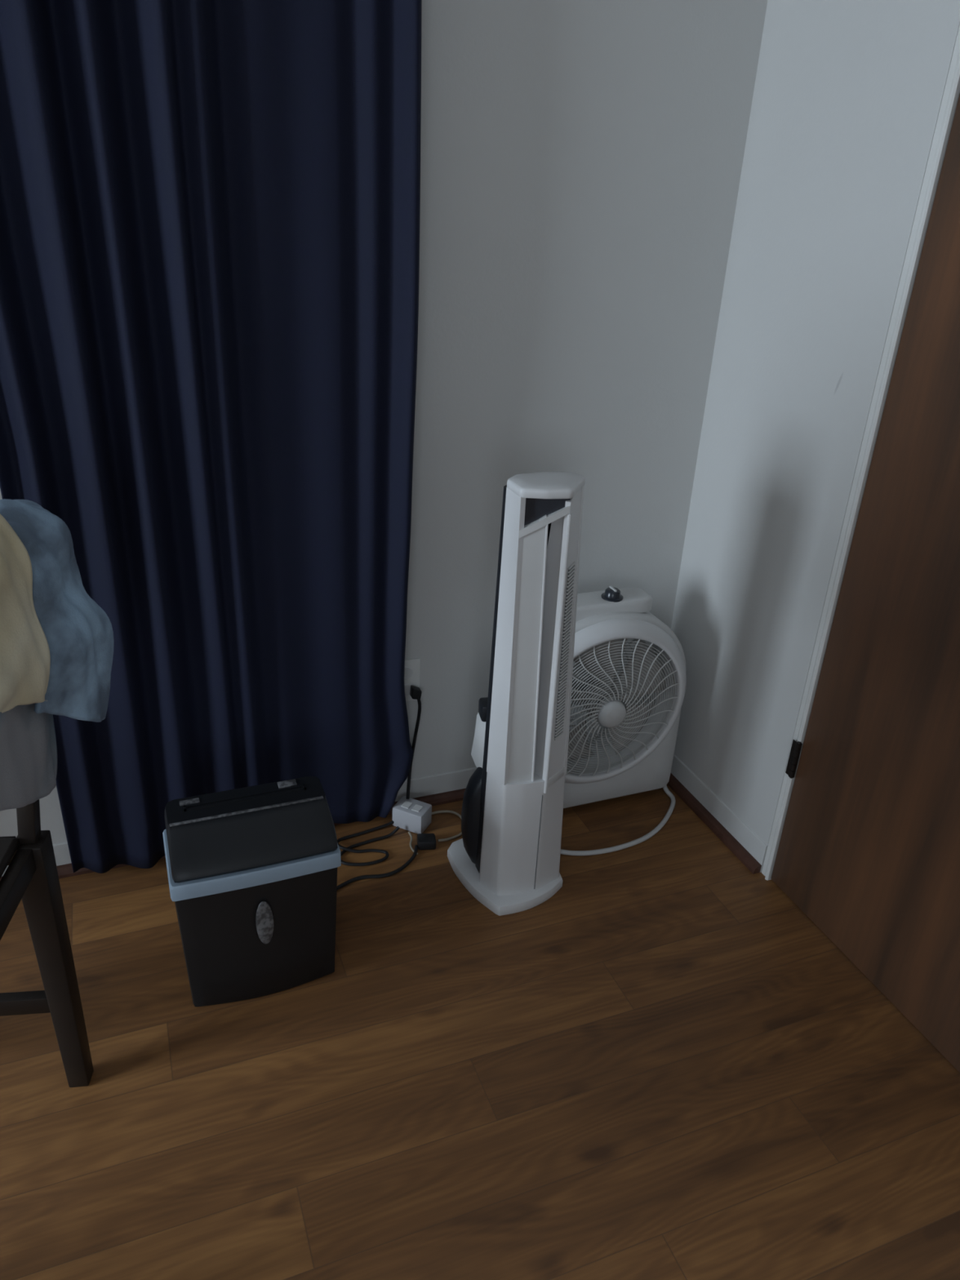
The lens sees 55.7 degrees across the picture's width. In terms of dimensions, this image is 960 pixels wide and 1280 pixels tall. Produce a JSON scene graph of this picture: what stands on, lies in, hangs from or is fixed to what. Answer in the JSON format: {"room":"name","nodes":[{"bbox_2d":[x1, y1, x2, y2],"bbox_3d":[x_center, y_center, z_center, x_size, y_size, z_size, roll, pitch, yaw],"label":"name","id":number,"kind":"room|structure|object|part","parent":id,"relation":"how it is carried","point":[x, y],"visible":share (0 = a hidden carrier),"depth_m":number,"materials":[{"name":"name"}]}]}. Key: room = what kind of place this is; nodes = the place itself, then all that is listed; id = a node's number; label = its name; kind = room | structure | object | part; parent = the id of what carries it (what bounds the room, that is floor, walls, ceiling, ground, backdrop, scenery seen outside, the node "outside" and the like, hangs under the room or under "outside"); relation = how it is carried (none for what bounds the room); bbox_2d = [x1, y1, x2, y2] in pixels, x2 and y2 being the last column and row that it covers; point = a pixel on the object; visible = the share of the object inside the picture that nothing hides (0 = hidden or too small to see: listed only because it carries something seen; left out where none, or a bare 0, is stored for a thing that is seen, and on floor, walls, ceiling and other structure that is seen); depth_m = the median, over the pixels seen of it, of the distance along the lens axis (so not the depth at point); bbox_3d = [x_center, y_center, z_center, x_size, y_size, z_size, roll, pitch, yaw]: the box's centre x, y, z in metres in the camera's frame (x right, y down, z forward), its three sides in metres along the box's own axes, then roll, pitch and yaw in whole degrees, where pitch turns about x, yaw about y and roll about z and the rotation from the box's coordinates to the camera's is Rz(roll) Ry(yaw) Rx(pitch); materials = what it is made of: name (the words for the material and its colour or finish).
{"room":"bedroom","nodes":[
{"label":"bedroom","id":0,"kind":"room"},
{"bbox_2d":[0,0,767,844],"bbox_3d":[-1.214,-0.473,1.355,4.190,2.440,0.390,-7,28,-20],"label":"wall","id":1,"kind":"structure","parent":0,"point":[581,161],"depth_m":1.94,"materials":[{"name":"white paint"}]},
{"bbox_2d":[0,788,465,880],"bbox_3d":[-0.549,0.477,2.233,2.240,0.022,0.020,-7,28,-20],"label":"trim","id":2,"kind":"structure","parent":1,"relation":"attached to","point":[64,870],"depth_m":2.38,"materials":[{"name":"brown wood"}]},
{"bbox_2d":[1,767,477,876],"bbox_3d":[-0.552,0.446,2.231,2.241,0.081,0.004,-7,28,-20],"label":"baseboard","id":3,"kind":"structure","parent":1,"relation":"attached to","point":[456,780],"depth_m":2.38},
{"bbox_2d":[404,657,420,701],"bbox_3d":[-0.180,0.100,2.213,0.070,0.115,0.008,-7,28,-20],"label":"wall outlet","id":4,"kind":"object","parent":1,"relation":"attached to","point":[411,672],"visible":0.45,"depth_m":2.21,"materials":[{"name":"white paint"}]},
{"bbox_2d":[404,684,410,696],"bbox_3d":[-0.181,0.121,2.223,0.033,0.033,0.008,-7,28,-20],"label":"socket","id":5,"kind":"object","parent":4,"relation":"attached to","point":[407,686],"depth_m":2.22,"materials":[{"name":"white plastic"}]},
{"bbox_2d":[404,666,413,679],"bbox_3d":[-0.179,0.080,2.203,0.033,0.033,0.008,-7,28,-20],"label":"socket","id":6,"kind":"object","parent":4,"relation":"attached to","point":[408,672],"depth_m":2.20,"materials":[{"name":"white plastic"}]},
{"bbox_2d":[405,684,422,799],"bbox_3d":[-0.164,0.257,2.263,0.030,0.306,0.061,4,26,3],"label":"cable","id":7,"kind":"object","parent":1,"relation":"attached to","point":[415,692],"visible":0.9,"depth_m":2.25,"materials":[{"name":"black rubber"}]},
{"bbox_3d":[-0.658,-1.421,1.173,1.550,0.070,0.086,-7,28,-20],"label":"curtain rod","id":8,"kind":"object","parent":1,"relation":"attached to","visible":0},
{"bbox_2d":[0,0,422,873],"bbox_3d":[-0.501,-0.463,1.698,0.819,2.136,0.081,-7,28,-20],"label":"curtain","id":9,"kind":"object","parent":8,"relation":"hanging from","point":[210,210],"visible":0.88,"depth_m":1.69,"materials":[{"name":"blue fabric"}]},
{"bbox_2d":[0,784,959,1279],"bbox_3d":[-0.570,1.472,0.304,4.190,0.060,4.260,-7,28,-20],"label":"floor","id":10,"kind":"structure","parent":0,"point":[660,1066],"depth_m":1.63,"materials":[{"name":"brown wood"}]},
{"bbox_2d":[0,799,93,1087],"bbox_3d":[-0.850,0.432,1.176,0.519,1.010,0.491,-1,26,-7],"label":"wooden chair","id":11,"kind":"object","parent":10,"relation":"on","point":[31,876],"visible":0.67,"depth_m":1.45,"materials":[{"name":"brown wood"}]},
{"bbox_3d":[-0.893,0.325,1.365,0.371,0.040,0.022,-1,26,-8],"label":"seat rail","id":12,"kind":"part","parent":11,"relation":"part of","materials":[{"name":"brown wood"}]},
{"bbox_3d":[-0.877,0.402,1.149,0.413,0.015,0.453,0,26,-6],"label":"seat","id":13,"kind":"part","parent":11,"relation":"part of","materials":[{"name":"brown wood"}]},
{"bbox_3d":[-0.665,0.420,1.196,0.022,0.040,0.397,0,26,-6],"label":"seat rail","id":14,"kind":"part","parent":11,"relation":"part of","materials":[{"name":"brown wood"}]},
{"bbox_2d":[0,514,50,713],"bbox_3d":[-0.594,0.044,0.919,0.174,0.275,0.372,0,26,-7],"label":"garment","id":15,"kind":"object","parent":11,"relation":"on","point":[24,651],"visible":1,"depth_m":1.05,"materials":[{"name":"fabric"}]},
{"bbox_2d":[0,702,57,811],"bbox_3d":[-0.606,0.120,1.028,0.131,0.361,0.403,-1,26,-7],"label":"garment","id":16,"kind":"object","parent":11,"relation":"hanging from","point":[28,740],"visible":0.42,"depth_m":1.13,"materials":[{"name":"grey fabric"}]},
{"bbox_3d":[-0.648,0.089,1.286,0.083,0.475,0.028,-3,27,-13],"label":"post","id":17,"kind":"part","parent":11,"relation":"part of","materials":[{"name":"brown wood"}]},
{"bbox_2d":[0,498,114,722],"bbox_3d":[-0.598,-0.020,1.170,0.226,0.343,0.196,-7,28,-20],"label":"garment","id":18,"kind":"object","parent":11,"relation":"on","point":[78,633],"visible":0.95,"depth_m":1.15,"materials":[{"name":"fabric"}]},
{"bbox_2d":[162,776,341,1006],"bbox_3d":[-0.444,0.495,1.796,0.313,0.386,0.196,-7,28,-20],"label":"paper shredder","id":19,"kind":"object","parent":10,"relation":"on","point":[252,870],"visible":1,"depth_m":1.72,"materials":[{"name":"black plastic"}]},
{"bbox_2d":[277,778,297,788],"bbox_3d":[-0.381,0.285,1.798,0.036,0.004,0.020,-7,28,-20],"label":"switch","id":20,"kind":"object","parent":19,"relation":"attached to","point":[288,784],"depth_m":1.79,"materials":[{"name":"grey plastic"}]},
{"bbox_2d":[337,820,399,866],"bbox_3d":[-0.269,0.496,2.220,0.175,0.025,0.135,-7,28,-20],"label":"coiled cable","id":21,"kind":"object","parent":10,"relation":"on","point":[348,848],"visible":0.91,"depth_m":2.21,"materials":[{"name":"black rubber"}]},
{"bbox_2d":[337,844,417,889],"bbox_3d":[-0.270,0.541,2.099,0.348,0.052,0.047,-19,34,-37],"label":"cord","id":22,"kind":"object","parent":10,"relation":"on","point":[384,875],"visible":0.63,"depth_m":2.13,"materials":[{"name":"black rubber"}]},
{"bbox_2d":[392,795,431,833],"bbox_3d":[-0.172,0.442,2.301,0.085,0.060,0.060,14,28,21],"label":"power strip","id":23,"kind":"object","parent":10,"relation":"on","point":[411,815],"visible":0.93,"depth_m":2.28,"materials":[{"name":"grey plastic"}]},
{"bbox_2d":[400,800,422,812],"bbox_3d":[-0.171,0.418,2.284,0.050,0.003,0.024,14,28,21],"label":"socket","id":24,"kind":"object","parent":23,"relation":"attached to","point":[406,806],"depth_m":2.28,"materials":[{"name":"white plastic"}]},
{"bbox_2d":[408,831,417,854],"bbox_3d":[-0.168,0.499,2.236,0.014,0.014,0.078,-5,27,-16],"label":"wire","id":25,"kind":"object","parent":10,"relation":"on","point":[409,833],"visible":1,"depth_m":2.24,"materials":[{"name":"beige"}]},
{"bbox_2d":[417,833,435,849],"bbox_3d":[-0.132,0.496,2.235,0.046,0.026,0.038,-1,26,-7],"label":"power adapter","id":26,"kind":"object","parent":10,"relation":"on","point":[424,841],"visible":1,"depth_m":2.22,"materials":[{"name":"black plastic"}]},
{"bbox_2d":[431,809,462,841],"bbox_3d":[-0.092,0.468,2.306,0.114,0.014,0.120,-7,28,-20],"label":"cable","id":27,"kind":"object","parent":10,"relation":"on","point":[444,811],"visible":0.62,"depth_m":2.34,"materials":[{"name":"beige plastic"}]},
{"bbox_2d":[447,471,585,915],"bbox_3d":[0.082,0.116,1.944,0.228,0.984,0.258,-7,28,-20],"label":"tower fan","id":28,"kind":"object","parent":10,"relation":"on","point":[507,856],"visible":1,"depth_m":1.86,"materials":[{"name":"white plastic"}]},
{"bbox_3d":[0.013,0.151,1.972,0.026,0.040,0.045,-3,27,-11],"label":"carry handle","id":29,"kind":"part","parent":28,"relation":"part of","materials":[{"name":"black plastic"}]},
{"bbox_3d":[0.052,0.011,1.796,0.019,0.631,0.064,-12,30,-27],"label":"panel","id":30,"kind":"part","parent":28,"relation":"part of","materials":[{"name":"white plastic"}]},
{"bbox_3d":[0.091,0.037,1.789,0.069,0.595,0.022,-5,27,-15],"label":"panel","id":31,"kind":"part","parent":28,"relation":"part of","materials":[{"name":"white plastic"}]},
{"bbox_3d":[0.119,-0.231,1.659,0.087,0.071,0.005,2,26,-1],"label":"display panel","id":32,"kind":"part","parent":28,"relation":"part of","materials":[{"name":"black plastic"}]},
{"bbox_3d":[0.173,0.007,1.816,0.035,0.631,0.096,11,27,17],"label":"grille panel","id":33,"kind":"part","parent":28,"relation":"part of","materials":[{"name":"white plastic"}]},
{"bbox_2d":[554,561,575,740],"bbox_3d":[0.172,0.031,1.825,0.037,0.390,0.029,-7,28,-20],"label":"vent grille","id":34,"kind":"object","parent":28,"relation":"attached to","point":[564,649],"depth_m":1.82,"materials":[{"name":"white plastic"}]},
{"bbox_2d":[560,586,686,855],"bbox_3d":[0.303,0.186,2.227,0.520,0.629,0.273,-7,28,-20],"label":"floor fan","id":35,"kind":"object","parent":10,"relation":"on","point":[636,753],"visible":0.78,"depth_m":2.23,"materials":[{"name":"white plastic"}]},
{"bbox_3d":[0.232,0.244,2.261,0.158,0.159,0.043,-7,28,-20],"label":"fan blade","id":36,"kind":"part","parent":35,"relation":"part of","materials":[{"name":"grey plastic"}]},
{"bbox_3d":[0.198,0.149,2.196,0.152,0.169,0.044,-7,28,-20],"label":"fan blade","id":37,"kind":"part","parent":35,"relation":"part of","materials":[{"name":"grey plastic"}]},
{"bbox_3d":[0.264,0.054,2.185,0.168,0.148,0.038,-1,26,-8],"label":"fan blade","id":38,"kind":"part","parent":35,"relation":"part of","materials":[{"name":"grey plastic"}]},
{"bbox_3d":[0.313,-0.110,2.147,0.052,0.022,0.052,-7,28,-20],"label":"speed knob","id":39,"kind":"part","parent":35,"relation":"part of","materials":[{"name":"black plastic"}]},
{"bbox_2d":[565,638,679,777],"bbox_3d":[0.312,0.172,2.193,0.397,0.395,0.031,-7,28,-20],"label":"grille","id":40,"kind":"object","parent":35,"relation":"attached to","point":[604,705],"depth_m":2.19,"materials":[{"name":"white plastic"}]},
{"bbox_3d":[0.375,0.220,2.312,0.166,0.148,0.043,-7,28,-20],"label":"fan blade","id":41,"kind":"part","parent":35,"relation":"part of","materials":[{"name":"grey plastic"}]},
{"bbox_3d":[0.393,0.066,2.238,0.152,0.157,0.042,-7,28,-20],"label":"fan blade","id":42,"kind":"part","parent":35,"relation":"part of","materials":[{"name":"grey plastic"}]},
{"bbox_2d":[671,0,959,870],"bbox_3d":[1.363,0.107,0.447,0.160,2.440,4.060,-7,28,-20],"label":"wall","id":43,"kind":"structure","parent":0,"point":[847,96],"depth_m":1.89,"materials":[{"name":"white paint"}]},
{"bbox_2d":[666,773,761,874],"bbox_3d":[0.583,0.452,2.403,0.020,0.022,0.489,-7,28,-20],"label":"trim","id":44,"kind":"structure","parent":43,"relation":"attached to","point":[734,846],"depth_m":2.34,"materials":[{"name":"brown wood"}]},
{"bbox_2d":[671,754,767,872],"bbox_3d":[0.590,0.418,2.406,0.004,0.081,0.518,-7,28,-20],"label":"baseboard","id":45,"kind":"structure","parent":43,"relation":"attached to","point":[745,836],"depth_m":2.33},
{"bbox_2d":[761,24,959,880],"bbox_3d":[0.937,-0.185,1.426,0.127,2.060,0.841,-7,28,-20],"label":"trim","id":46,"kind":"structure","parent":43,"relation":"attached to","point":[952,89],"depth_m":1.70,"materials":[{"name":"white paint"}]},
{"bbox_2d":[771,93,959,1072],"bbox_3d":[0.867,-0.169,1.417,0.111,2.021,0.797,-7,28,-20],"label":"door","id":47,"kind":"structure","parent":43,"relation":"in","point":[868,850],"depth_m":1.73,"materials":[{"name":"brown wood"}]}
]}

